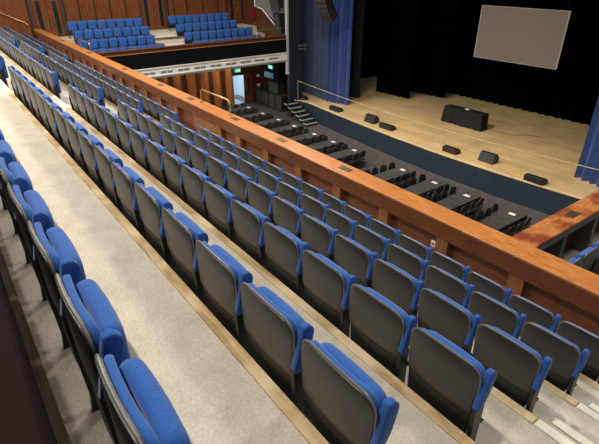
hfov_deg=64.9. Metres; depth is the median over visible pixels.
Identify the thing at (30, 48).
seat
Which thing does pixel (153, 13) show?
door
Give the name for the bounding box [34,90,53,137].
seat
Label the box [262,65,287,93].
wall
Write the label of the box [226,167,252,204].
seat
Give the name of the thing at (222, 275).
seat
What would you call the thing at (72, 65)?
seat
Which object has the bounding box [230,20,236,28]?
seat
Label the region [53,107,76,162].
seat
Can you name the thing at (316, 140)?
banquet chair
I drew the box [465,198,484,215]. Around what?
banquet chair
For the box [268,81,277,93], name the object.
grille
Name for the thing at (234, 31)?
cushion
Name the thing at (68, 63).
seat
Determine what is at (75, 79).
seat
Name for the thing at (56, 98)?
trim
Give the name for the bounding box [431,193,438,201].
banquet chair
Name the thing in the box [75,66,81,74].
seat
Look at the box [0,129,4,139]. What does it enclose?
cushion
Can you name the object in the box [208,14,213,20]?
cushion
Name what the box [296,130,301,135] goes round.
banquet chair
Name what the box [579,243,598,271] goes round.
seat
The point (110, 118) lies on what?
seat
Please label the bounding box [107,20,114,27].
cushion
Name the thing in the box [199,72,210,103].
trim
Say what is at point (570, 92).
drape
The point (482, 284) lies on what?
seat
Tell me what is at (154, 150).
seat
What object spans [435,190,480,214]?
table
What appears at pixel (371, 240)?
seat
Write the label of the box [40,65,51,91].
seat
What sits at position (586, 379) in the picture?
trim
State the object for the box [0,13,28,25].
wall handrail
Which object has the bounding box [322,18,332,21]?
grille
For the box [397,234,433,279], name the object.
seat
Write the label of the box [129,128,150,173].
seat
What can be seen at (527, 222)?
banquet chair
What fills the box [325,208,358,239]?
seat
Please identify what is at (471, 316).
cushion
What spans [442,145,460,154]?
stage monitor
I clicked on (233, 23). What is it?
cushion
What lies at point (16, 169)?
cushion
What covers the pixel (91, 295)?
cushion
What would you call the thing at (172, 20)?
cushion
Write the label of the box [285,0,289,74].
column
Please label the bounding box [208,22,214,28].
cushion
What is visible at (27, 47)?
seat
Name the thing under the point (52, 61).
seat
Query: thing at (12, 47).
seat
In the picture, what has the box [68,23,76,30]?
cushion
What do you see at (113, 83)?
seat
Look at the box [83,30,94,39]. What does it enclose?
seat
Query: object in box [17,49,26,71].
seat
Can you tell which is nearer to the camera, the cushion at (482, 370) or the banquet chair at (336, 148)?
the cushion at (482, 370)
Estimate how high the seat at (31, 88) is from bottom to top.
0.858 m
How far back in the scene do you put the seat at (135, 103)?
10.59 m
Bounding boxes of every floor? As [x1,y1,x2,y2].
[0,53,459,443]
[0,85,308,443]
[19,45,598,443]
[59,83,559,443]
[60,23,264,46]
[154,121,598,406]
[224,101,550,236]
[549,423,579,443]
[562,230,598,260]
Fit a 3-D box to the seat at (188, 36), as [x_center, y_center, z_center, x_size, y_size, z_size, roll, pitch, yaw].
[-6.622,-10.947,28.245,0.538,0.858,0.172,-20,34,-32]
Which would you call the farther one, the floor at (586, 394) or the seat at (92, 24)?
the seat at (92, 24)
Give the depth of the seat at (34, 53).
14.47 m
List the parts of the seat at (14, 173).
backrest, leg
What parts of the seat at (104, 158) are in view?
backrest, panel, leg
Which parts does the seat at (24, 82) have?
leg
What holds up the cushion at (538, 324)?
on the seat at (567, 365)
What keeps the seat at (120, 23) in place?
on the floor at (162, 32)
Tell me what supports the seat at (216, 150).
on the floor at (586, 394)
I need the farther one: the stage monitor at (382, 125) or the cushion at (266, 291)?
the stage monitor at (382, 125)
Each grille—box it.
[256,89,261,103]
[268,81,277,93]
[275,96,280,110]
[315,0,324,2]
[316,4,326,8]
[318,9,328,13]
[320,14,330,17]
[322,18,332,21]
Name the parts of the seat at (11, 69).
leg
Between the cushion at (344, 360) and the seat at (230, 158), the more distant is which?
the seat at (230, 158)
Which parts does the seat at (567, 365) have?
backrest, panel, leg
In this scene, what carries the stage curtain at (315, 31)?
on the stage
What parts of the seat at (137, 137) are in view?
panel, leg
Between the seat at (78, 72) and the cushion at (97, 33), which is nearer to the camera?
the seat at (78, 72)
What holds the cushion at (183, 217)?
on the seat at (182, 234)
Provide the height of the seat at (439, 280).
0.858 m
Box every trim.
[0,50,53,95]
[0,80,10,91]
[0,248,70,443]
[7,91,329,443]
[24,0,35,37]
[52,95,68,107]
[62,0,70,35]
[66,107,475,443]
[104,98,117,108]
[155,35,183,45]
[158,77,168,84]
[173,75,182,91]
[186,74,196,97]
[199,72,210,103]
[212,70,222,106]
[225,69,234,105]
[254,0,273,23]
[255,0,284,19]
[418,304,578,405]
[490,386,537,423]
[518,336,598,389]
[534,419,573,443]
[552,418,593,443]
[576,403,598,421]
[588,403,598,413]
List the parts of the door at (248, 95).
pane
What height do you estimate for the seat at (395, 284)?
0.858 m
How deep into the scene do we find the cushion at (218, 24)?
29.95 m
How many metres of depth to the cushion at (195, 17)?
29.85 m
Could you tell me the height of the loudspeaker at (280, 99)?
1.072 m
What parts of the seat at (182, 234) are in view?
backrest, panel, leg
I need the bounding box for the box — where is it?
[249,9,255,18]
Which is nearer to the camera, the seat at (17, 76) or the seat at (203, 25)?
the seat at (17, 76)
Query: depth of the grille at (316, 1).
25.61 m
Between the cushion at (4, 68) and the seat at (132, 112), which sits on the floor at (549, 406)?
the seat at (132, 112)
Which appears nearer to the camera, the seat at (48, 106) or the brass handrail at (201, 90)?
the seat at (48, 106)
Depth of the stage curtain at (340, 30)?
28.61 m
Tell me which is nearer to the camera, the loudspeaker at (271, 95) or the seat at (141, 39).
the seat at (141, 39)
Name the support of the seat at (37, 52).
on the floor at (549, 406)
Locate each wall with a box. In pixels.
[0,0,225,36]
[0,273,56,443]
[155,65,262,106]
[233,75,243,96]
[242,0,284,36]
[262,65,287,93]
[287,0,302,116]
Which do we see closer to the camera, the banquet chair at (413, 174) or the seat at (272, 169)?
the seat at (272, 169)
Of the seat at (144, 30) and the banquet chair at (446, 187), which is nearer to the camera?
the banquet chair at (446, 187)
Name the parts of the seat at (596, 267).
panel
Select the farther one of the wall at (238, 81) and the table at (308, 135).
the wall at (238, 81)
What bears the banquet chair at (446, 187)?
on the floor at (373, 157)
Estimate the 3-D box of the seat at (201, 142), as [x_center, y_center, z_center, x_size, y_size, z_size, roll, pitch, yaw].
[-1.703,-1.173,8.524,0.174,0.858,0.532,-20,34,-32]
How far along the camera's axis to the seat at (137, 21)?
27.89 m
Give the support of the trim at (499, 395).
attached to the floor at (501, 423)
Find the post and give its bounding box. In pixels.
[296,81,299,99]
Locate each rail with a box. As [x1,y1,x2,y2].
[33,29,598,335]
[512,190,598,258]
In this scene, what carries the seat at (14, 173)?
on the floor at (216, 400)
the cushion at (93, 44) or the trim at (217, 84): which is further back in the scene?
the trim at (217, 84)
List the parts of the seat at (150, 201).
backrest, panel, leg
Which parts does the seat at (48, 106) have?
panel, leg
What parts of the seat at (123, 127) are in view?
panel, leg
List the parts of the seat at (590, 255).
leg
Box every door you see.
[27,0,68,39]
[137,0,168,29]
[225,0,243,23]
[233,73,252,103]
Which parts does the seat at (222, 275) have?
panel, backrest, leg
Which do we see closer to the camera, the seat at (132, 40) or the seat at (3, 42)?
the seat at (3, 42)
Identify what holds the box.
attached to the wall at (262, 21)
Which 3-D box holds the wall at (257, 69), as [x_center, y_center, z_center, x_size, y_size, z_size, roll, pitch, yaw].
[-8.016,-8.785,30.882,13.900,3.530,0.080,-20,34,-32]
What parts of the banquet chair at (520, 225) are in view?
backrest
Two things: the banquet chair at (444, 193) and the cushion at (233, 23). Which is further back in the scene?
the cushion at (233, 23)
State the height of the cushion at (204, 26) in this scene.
0.388 m
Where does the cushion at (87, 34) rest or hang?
on the seat at (88, 34)
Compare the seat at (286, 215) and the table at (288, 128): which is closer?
the seat at (286, 215)
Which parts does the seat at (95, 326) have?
backrest, panel, leg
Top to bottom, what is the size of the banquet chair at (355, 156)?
0.932 m
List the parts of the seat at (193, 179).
backrest, panel, leg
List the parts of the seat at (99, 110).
panel, leg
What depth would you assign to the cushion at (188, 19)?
29.60 m
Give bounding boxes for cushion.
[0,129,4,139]
[0,140,16,161]
[2,58,8,77]
[7,162,32,189]
[23,190,54,227]
[45,227,85,280]
[52,71,60,91]
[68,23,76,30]
[74,32,83,39]
[74,122,88,134]
[75,279,130,361]
[78,22,86,29]
[80,42,87,48]
[84,31,93,38]
[87,135,99,141]
[88,22,96,28]
[89,41,97,48]
[94,30,102,37]
[97,86,104,106]
[99,40,107,47]
[104,30,112,36]
[104,149,123,166]
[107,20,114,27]
[109,39,117,46]
[114,29,121,36]
[119,38,126,45]
[122,166,140,178]
[123,28,130,35]
[128,37,135,44]
[132,28,139,34]
[134,19,141,25]
[138,37,145,43]
[141,27,148,34]
[147,36,153,43]
[147,187,167,201]
[169,17,175,23]
[175,212,202,232]
[177,16,183,22]
[177,25,183,31]
[185,16,191,22]
[185,24,191,30]
[185,33,191,39]
[192,168,206,178]
[193,15,198,21]
[193,23,199,29]
[193,32,199,38]
[201,23,207,29]
[202,32,207,38]
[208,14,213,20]
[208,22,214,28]
[209,31,215,37]
[211,245,245,273]
[214,184,232,195]
[215,14,220,20]
[216,22,221,28]
[217,30,222,36]
[222,14,227,19]
[224,30,230,36]
[231,21,236,27]
[232,29,237,35]
[239,29,244,34]
[242,203,263,218]
[246,28,251,34]
[257,286,304,328]
[276,226,302,246]
[282,199,300,210]
[312,217,332,231]
[315,253,349,279]
[321,342,386,407]
[346,237,371,256]
[365,287,408,320]
[387,262,417,284]
[398,246,423,262]
[428,330,484,378]
[434,291,473,321]
[439,268,467,287]
[484,294,518,319]
[492,326,541,363]
[538,324,580,353]
[579,247,592,254]
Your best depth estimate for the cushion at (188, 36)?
28.10 m
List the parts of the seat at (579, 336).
panel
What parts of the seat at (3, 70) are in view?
leg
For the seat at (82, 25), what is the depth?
26.23 m
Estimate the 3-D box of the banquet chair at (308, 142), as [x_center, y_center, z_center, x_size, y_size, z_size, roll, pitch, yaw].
[0.562,-3.760,24.353,0.423,0.932,0.503,-17,33,-29]
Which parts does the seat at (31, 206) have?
backrest, leg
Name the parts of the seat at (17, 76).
leg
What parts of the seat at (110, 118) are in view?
panel, leg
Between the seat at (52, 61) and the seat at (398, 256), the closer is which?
the seat at (398, 256)
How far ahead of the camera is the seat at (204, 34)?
28.69 m
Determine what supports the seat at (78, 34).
on the floor at (162, 32)
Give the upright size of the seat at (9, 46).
0.858 m
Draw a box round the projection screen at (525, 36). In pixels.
[474,1,571,69]
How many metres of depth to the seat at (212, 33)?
28.95 m
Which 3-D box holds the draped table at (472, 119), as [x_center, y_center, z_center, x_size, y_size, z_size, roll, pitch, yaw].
[9.045,-5.731,25.770,0.873,0.860,2.675,-20,34,-32]
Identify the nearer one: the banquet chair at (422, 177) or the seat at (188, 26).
the banquet chair at (422, 177)
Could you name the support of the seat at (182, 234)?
on the floor at (411, 425)
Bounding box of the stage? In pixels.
[295,76,598,214]
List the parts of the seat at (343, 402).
panel, backrest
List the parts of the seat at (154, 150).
panel, leg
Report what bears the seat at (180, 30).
on the floor at (162, 32)
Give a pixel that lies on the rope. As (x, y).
(299, 81)
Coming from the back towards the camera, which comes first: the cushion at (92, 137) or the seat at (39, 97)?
the seat at (39, 97)
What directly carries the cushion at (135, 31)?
on the seat at (135, 31)
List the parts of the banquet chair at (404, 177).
backrest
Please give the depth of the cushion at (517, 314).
4.23 m
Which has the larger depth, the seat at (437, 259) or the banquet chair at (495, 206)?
the banquet chair at (495, 206)
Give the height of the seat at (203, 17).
0.858 m
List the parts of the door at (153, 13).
pane, pane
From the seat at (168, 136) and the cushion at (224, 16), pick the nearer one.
the seat at (168, 136)
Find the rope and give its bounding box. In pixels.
[299,81,598,169]
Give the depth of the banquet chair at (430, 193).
18.70 m
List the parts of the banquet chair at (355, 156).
backrest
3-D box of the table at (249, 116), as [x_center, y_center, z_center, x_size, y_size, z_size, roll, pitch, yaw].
[-3.153,-6.091,28.824,3.051,0.761,0.816,-20,34,-32]
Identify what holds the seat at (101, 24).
on the floor at (162, 32)
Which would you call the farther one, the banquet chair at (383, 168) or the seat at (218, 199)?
the banquet chair at (383, 168)
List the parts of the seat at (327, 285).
panel, backrest, leg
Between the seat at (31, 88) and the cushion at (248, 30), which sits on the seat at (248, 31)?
the cushion at (248, 30)
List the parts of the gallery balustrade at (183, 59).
black panel, moulding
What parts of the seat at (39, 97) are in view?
panel, leg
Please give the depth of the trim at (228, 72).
32.87 m
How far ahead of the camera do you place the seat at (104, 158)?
4.17 m
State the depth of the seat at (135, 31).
27.13 m
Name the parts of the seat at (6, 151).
leg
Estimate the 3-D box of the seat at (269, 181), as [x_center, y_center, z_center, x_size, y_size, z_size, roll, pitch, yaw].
[-0.429,-0.364,7.035,0.174,0.858,0.532,-20,34,-32]
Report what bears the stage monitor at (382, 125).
on the stage
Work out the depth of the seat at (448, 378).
2.62 m
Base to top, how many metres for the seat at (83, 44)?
0.858 m
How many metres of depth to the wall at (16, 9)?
27.45 m
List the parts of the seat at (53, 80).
leg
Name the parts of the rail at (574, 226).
post, panel, plate, post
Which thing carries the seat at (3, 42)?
on the floor at (501, 423)
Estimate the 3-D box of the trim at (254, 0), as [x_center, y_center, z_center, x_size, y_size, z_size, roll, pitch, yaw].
[-2.274,-15.069,29.755,0.068,4.710,2.351,-20,34,-32]
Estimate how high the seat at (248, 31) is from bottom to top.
0.858 m
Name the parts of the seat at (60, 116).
panel, leg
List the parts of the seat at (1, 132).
leg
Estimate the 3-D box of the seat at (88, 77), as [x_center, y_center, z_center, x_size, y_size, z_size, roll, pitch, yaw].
[-5.920,-3.862,13.477,0.174,0.858,0.532,-19,34,-31]
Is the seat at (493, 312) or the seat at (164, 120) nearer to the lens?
the seat at (493, 312)
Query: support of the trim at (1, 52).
attached to the floor at (411, 425)
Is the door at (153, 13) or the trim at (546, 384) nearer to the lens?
the trim at (546, 384)
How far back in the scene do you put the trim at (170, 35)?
28.20 m
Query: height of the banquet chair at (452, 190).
0.932 m
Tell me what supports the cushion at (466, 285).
on the seat at (439, 280)
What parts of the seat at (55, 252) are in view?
backrest, panel, leg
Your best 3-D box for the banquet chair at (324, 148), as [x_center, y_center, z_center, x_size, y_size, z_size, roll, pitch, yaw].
[1.155,-3.410,23.709,0.423,0.932,0.503,-19,34,-30]
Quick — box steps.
[284,100,316,126]
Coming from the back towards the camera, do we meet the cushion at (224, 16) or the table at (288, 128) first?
the cushion at (224, 16)
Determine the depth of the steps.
29.97 m
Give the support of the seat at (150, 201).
on the floor at (411, 425)
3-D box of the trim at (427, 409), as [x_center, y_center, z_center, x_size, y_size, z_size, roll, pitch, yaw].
[-1.639,-0.412,5.543,0.074,0.066,8.560,-20,34,-32]
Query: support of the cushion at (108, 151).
on the seat at (104, 158)
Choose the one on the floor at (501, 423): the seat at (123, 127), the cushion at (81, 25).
the seat at (123, 127)
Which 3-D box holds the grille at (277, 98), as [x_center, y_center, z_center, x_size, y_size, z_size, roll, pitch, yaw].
[-1.446,-8.123,32.251,0.015,0.940,0.670,-20,34,-32]
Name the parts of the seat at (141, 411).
backrest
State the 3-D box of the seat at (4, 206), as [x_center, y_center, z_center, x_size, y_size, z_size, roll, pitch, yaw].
[-2.669,-0.601,4.118,0.174,0.858,0.532,-19,34,-32]
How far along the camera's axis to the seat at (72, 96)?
8.21 m
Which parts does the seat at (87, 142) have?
backrest, panel, leg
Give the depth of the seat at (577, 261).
7.00 m
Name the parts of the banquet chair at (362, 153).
backrest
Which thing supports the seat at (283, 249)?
on the floor at (501, 423)
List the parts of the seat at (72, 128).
panel, leg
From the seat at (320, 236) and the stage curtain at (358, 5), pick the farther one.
the stage curtain at (358, 5)
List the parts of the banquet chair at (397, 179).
backrest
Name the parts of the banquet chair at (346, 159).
backrest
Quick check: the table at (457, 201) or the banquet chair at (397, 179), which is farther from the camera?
the banquet chair at (397, 179)
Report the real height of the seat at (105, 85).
0.858 m
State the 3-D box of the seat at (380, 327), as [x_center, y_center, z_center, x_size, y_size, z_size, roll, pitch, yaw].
[0.530,0.822,3.173,0.174,0.858,0.532,-20,34,-32]
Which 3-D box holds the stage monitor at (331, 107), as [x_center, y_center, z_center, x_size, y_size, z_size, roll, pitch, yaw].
[2.224,-6.868,28.504,0.440,0.250,0.866,-20,34,-32]
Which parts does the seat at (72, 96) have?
panel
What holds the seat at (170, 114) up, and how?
on the floor
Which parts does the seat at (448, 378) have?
panel, backrest, leg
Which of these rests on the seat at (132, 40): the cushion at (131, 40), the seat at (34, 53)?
the cushion at (131, 40)
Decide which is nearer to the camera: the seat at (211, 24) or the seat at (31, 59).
the seat at (31, 59)
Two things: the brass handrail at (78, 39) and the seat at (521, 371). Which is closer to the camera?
the seat at (521, 371)
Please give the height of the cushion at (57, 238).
0.388 m
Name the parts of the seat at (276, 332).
panel, backrest, leg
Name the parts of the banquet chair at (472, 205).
backrest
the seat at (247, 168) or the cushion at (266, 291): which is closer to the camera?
the cushion at (266, 291)
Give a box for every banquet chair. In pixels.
[287,128,295,135]
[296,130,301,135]
[305,139,311,145]
[314,137,319,143]
[321,146,327,154]
[322,135,327,141]
[327,148,333,153]
[333,145,339,152]
[342,144,347,149]
[342,155,349,164]
[350,153,358,166]
[357,151,364,166]
[371,167,377,174]
[379,165,386,172]
[388,162,394,169]
[392,176,399,184]
[400,174,407,184]
[402,180,408,188]
[407,171,415,184]
[409,177,416,185]
[418,174,425,182]
[426,191,433,197]
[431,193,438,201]
[433,187,440,197]
[440,184,449,199]
[440,190,446,199]
[448,186,455,196]
[458,205,467,215]
[459,201,476,215]
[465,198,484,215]
[475,211,483,220]
[483,208,491,219]
[490,203,498,216]
[507,225,515,235]
[511,221,523,234]
[515,217,531,230]
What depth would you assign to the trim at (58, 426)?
1.97 m
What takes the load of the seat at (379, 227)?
on the floor
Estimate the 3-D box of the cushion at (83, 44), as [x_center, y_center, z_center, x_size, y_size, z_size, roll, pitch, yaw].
[-11.447,-9.356,24.970,0.420,0.388,0.086,-20,34,-32]
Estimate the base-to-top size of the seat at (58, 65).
0.858 m
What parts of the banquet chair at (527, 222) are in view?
backrest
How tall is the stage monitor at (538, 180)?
0.250 m
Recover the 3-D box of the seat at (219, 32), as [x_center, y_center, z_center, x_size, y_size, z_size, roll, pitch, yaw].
[-4.935,-11.550,29.355,0.538,0.858,0.172,-20,34,-32]
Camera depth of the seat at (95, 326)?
1.63 m
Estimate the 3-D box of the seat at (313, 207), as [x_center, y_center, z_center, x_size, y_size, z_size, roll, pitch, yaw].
[0.205,0.041,6.289,0.174,0.858,0.532,-20,34,-32]
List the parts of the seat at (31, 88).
panel, leg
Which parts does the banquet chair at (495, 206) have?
backrest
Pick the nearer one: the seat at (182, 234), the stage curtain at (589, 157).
the seat at (182, 234)
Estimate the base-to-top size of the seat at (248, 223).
0.858 m
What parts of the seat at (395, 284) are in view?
backrest, leg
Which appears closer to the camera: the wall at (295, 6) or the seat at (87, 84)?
the seat at (87, 84)
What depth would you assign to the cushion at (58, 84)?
9.45 m
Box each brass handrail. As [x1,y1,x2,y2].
[78,39,91,52]
[200,89,232,115]
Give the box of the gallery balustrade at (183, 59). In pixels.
[95,35,286,78]
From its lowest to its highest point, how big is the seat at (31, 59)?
0.858 m
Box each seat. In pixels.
[0,36,6,54]
[0,55,8,87]
[0,129,17,233]
[0,140,30,263]
[0,157,46,301]
[0,191,6,209]
[1,38,9,57]
[4,40,12,59]
[6,183,69,348]
[7,42,15,62]
[7,66,23,104]
[10,44,18,64]
[11,35,18,47]
[13,71,30,111]
[14,47,22,68]
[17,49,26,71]
[20,40,25,51]
[20,77,37,119]
[21,52,30,74]
[25,44,31,55]
[25,55,36,79]
[27,83,44,127]
[27,220,99,412]
[28,46,34,58]
[30,58,40,82]
[32,48,38,60]
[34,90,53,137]
[35,50,41,63]
[35,61,45,87]
[37,44,44,53]
[39,52,46,66]
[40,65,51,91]
[43,54,50,69]
[43,98,64,149]
[45,69,60,99]
[47,57,54,71]
[51,59,60,80]
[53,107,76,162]
[54,273,130,443]
[56,62,64,82]
[61,53,68,60]
[61,65,69,84]
[62,58,67,67]
[64,118,89,177]
[66,21,77,38]
[66,61,73,70]
[66,68,75,86]
[67,84,81,116]
[71,63,77,72]
[72,72,81,88]
[73,30,84,44]
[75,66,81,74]
[75,89,90,124]
[77,21,87,30]
[77,40,88,49]
[77,76,87,93]
[77,130,105,194]
[80,68,87,78]
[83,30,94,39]
[84,79,94,98]
[84,96,99,131]
[85,71,93,81]
[87,20,97,29]
[88,39,98,49]
[90,74,99,85]
[91,84,104,106]
[93,29,103,39]
[93,102,110,140]
[93,144,123,214]
[94,354,189,443]
[96,77,105,98]
[97,20,106,28]
[98,38,108,48]
[98,48,107,51]
[102,81,111,101]
[103,28,113,38]
[104,110,122,150]
[105,76,112,83]
[106,19,115,28]
[108,38,118,47]
[108,47,117,50]
[108,85,118,105]
[110,79,118,87]
[111,161,146,240]
[113,28,122,37]
[115,19,124,27]
[115,88,125,101]
[116,82,124,90]
[116,118,135,161]
[117,99,130,123]
[118,37,127,46]
[122,27,131,36]
[122,85,129,94]
[122,93,133,105]
[124,18,133,26]
[127,36,136,45]
[127,105,141,131]
[128,89,137,98]
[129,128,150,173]
[130,97,143,114]
[131,26,140,35]
[133,18,142,26]
[134,182,173,270]
[135,92,144,112]
[136,35,146,45]
[137,112,152,140]
[140,26,149,35]
[142,96,151,116]
[144,138,168,188]
[146,35,154,44]
[148,119,164,146]
[149,100,159,121]
[157,104,167,116]
[160,113,173,130]
[161,127,178,155]
[162,150,188,204]
[162,207,208,305]
[165,109,177,121]
[168,16,176,30]
[171,119,185,137]
[175,135,194,167]
[176,15,184,24]
[176,23,184,38]
[181,164,211,222]
[182,126,197,142]
[184,15,192,22]
[184,23,192,31]
[184,32,192,43]
[190,144,211,175]
[192,14,199,22]
[192,22,200,31]
[193,31,200,39]
[194,133,211,152]
[195,240,252,353]
[198,125,211,138]
[199,14,206,21]
[200,22,207,30]
[201,30,208,39]
[204,180,237,243]
[207,13,214,21]
[207,155,230,190]
[208,21,215,30]
[208,30,216,38]
[208,141,226,161]
[209,132,223,145]
[214,13,221,20]
[215,21,222,29]
[216,29,223,37]
[221,139,237,153]
[222,12,228,20]
[223,20,229,28]
[223,149,242,171]
[224,29,231,37]
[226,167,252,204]
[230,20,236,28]
[231,28,238,37]
[231,199,270,270]
[234,146,252,161]
[238,27,245,36]
[239,159,261,183]
[240,282,313,416]
[245,27,252,35]
[247,180,277,223]
[248,153,267,170]
[258,169,281,194]
[263,222,309,300]
[264,162,284,177]
[272,196,305,239]
[277,181,303,208]
[281,171,302,189]
[300,181,324,200]
[300,193,329,222]
[301,214,338,262]
[301,339,398,443]
[302,250,357,337]
[321,192,347,214]
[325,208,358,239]
[334,234,378,288]
[344,205,372,228]
[349,284,417,382]
[354,225,391,261]
[369,218,401,244]
[372,259,424,317]
[386,244,429,281]
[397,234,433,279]
[407,327,496,441]
[418,288,481,355]
[425,265,474,309]
[430,251,470,282]
[466,272,512,305]
[468,291,526,338]
[472,324,552,412]
[508,295,561,335]
[520,322,590,395]
[556,321,598,383]
[567,254,582,266]
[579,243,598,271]
[592,241,598,274]
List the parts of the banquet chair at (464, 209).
backrest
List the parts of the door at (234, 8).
pane, pane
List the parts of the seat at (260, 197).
leg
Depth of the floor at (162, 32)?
28.54 m
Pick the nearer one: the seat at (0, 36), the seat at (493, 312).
the seat at (493, 312)
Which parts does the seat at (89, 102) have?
panel, leg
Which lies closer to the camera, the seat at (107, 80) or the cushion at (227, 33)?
the seat at (107, 80)
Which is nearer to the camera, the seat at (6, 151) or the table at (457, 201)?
the seat at (6, 151)
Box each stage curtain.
[302,0,328,99]
[326,0,352,104]
[349,0,364,97]
[574,96,598,186]
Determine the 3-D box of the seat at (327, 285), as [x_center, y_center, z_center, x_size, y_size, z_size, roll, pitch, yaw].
[0.211,0.620,3.545,0.174,0.858,0.532,-20,34,-32]
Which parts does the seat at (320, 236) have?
panel, backrest, leg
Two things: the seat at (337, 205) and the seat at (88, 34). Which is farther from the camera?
the seat at (88, 34)
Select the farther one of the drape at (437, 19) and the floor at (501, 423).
the drape at (437, 19)
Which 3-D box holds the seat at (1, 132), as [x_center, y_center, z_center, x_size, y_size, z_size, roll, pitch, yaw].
[-2.349,-0.400,3.748,0.174,0.858,0.532,-20,34,-32]
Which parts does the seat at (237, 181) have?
panel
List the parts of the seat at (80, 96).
panel, leg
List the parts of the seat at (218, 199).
panel, backrest, leg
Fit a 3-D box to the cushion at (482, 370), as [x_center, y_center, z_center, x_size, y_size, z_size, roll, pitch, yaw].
[0.866,0.871,2.738,0.086,0.388,0.420,-20,34,-32]
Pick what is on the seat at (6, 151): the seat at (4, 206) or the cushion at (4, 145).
the cushion at (4, 145)
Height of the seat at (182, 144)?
0.858 m
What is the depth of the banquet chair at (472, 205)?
18.03 m
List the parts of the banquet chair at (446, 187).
backrest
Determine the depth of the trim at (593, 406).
3.95 m
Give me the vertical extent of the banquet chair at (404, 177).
0.932 m
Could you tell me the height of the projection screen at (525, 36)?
7.480 m
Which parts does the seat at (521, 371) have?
panel, backrest, leg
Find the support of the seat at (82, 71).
on the floor at (586, 394)
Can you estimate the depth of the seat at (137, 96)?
12.70 m
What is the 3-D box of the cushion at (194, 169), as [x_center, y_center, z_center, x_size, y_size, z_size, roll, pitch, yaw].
[-1.042,-0.343,4.975,0.086,0.388,0.420,-20,34,-32]
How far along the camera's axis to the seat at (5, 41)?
13.13 m
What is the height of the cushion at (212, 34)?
0.388 m
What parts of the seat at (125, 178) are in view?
backrest, panel, leg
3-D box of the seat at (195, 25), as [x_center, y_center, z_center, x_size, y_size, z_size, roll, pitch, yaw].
[-6.387,-11.940,29.257,0.538,0.858,0.172,-20,34,-32]
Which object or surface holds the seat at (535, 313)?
on the floor
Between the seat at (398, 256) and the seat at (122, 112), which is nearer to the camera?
the seat at (398, 256)
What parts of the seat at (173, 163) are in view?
panel, leg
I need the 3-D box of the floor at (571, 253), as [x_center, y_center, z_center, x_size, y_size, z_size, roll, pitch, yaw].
[9.648,1.099,8.099,12.650,0.340,7.000,-20,34,-32]
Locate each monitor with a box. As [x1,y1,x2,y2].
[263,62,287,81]
[299,95,307,99]
[329,105,342,111]
[364,113,378,123]
[379,122,395,130]
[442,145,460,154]
[478,150,498,164]
[523,173,547,185]
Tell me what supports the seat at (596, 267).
on the floor at (571, 253)
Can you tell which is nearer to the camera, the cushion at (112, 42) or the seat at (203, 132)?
the seat at (203, 132)
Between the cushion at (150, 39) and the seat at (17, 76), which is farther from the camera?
the cushion at (150, 39)
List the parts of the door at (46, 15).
pane, pane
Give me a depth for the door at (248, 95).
33.88 m
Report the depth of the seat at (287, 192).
6.42 m
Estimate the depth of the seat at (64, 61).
15.07 m
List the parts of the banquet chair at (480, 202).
backrest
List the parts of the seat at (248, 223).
panel, backrest, leg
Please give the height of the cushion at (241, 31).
0.388 m
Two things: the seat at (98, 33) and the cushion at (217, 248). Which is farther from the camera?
the seat at (98, 33)
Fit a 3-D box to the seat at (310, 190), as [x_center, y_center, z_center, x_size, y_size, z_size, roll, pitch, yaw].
[0.206,-0.239,7.643,0.174,0.858,0.532,-20,34,-32]
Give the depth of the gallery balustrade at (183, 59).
26.06 m
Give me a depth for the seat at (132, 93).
13.06 m
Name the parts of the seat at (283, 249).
panel, backrest, leg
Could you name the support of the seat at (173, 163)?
on the floor at (501, 423)
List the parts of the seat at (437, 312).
panel, backrest, leg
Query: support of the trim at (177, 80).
attached to the wall at (257, 69)
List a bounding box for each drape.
[375,0,598,125]
[376,0,419,98]
[410,0,459,97]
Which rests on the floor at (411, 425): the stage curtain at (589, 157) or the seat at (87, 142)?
the seat at (87, 142)
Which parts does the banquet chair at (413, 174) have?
backrest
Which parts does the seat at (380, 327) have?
panel, backrest, leg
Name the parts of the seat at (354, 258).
panel, backrest, leg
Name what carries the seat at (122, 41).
on the floor at (162, 32)
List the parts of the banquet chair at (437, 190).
backrest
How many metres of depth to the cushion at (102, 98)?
10.03 m
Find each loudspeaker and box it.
[256,87,268,104]
[262,89,268,106]
[268,80,284,94]
[269,92,275,108]
[275,93,287,111]
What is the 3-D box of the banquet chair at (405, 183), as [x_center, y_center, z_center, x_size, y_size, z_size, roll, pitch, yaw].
[4.541,-1.249,19.729,0.423,0.932,0.503,-18,33,-29]
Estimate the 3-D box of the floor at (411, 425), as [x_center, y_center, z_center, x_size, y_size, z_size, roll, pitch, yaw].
[-7.350,-3.516,11.801,0.832,0.550,34.100,-20,34,-32]
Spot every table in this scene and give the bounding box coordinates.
[225,106,255,111]
[239,111,271,118]
[255,117,284,124]
[268,124,303,134]
[289,131,323,140]
[307,139,343,149]
[327,147,365,163]
[373,166,414,182]
[404,178,447,200]
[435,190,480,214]
[441,104,488,131]
[479,208,526,231]
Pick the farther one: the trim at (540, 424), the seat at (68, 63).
the seat at (68, 63)
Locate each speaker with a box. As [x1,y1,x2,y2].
[269,0,283,12]
[273,8,284,33]
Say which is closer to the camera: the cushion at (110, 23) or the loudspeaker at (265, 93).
the cushion at (110, 23)
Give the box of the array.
[315,0,337,21]
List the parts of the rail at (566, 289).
plate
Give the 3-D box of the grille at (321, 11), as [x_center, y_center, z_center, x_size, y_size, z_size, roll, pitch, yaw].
[1.297,-11.635,26.001,0.119,0.200,0.760,-24,36,-36]
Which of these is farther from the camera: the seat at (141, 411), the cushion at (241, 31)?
the cushion at (241, 31)
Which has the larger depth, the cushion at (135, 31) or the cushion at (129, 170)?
the cushion at (135, 31)

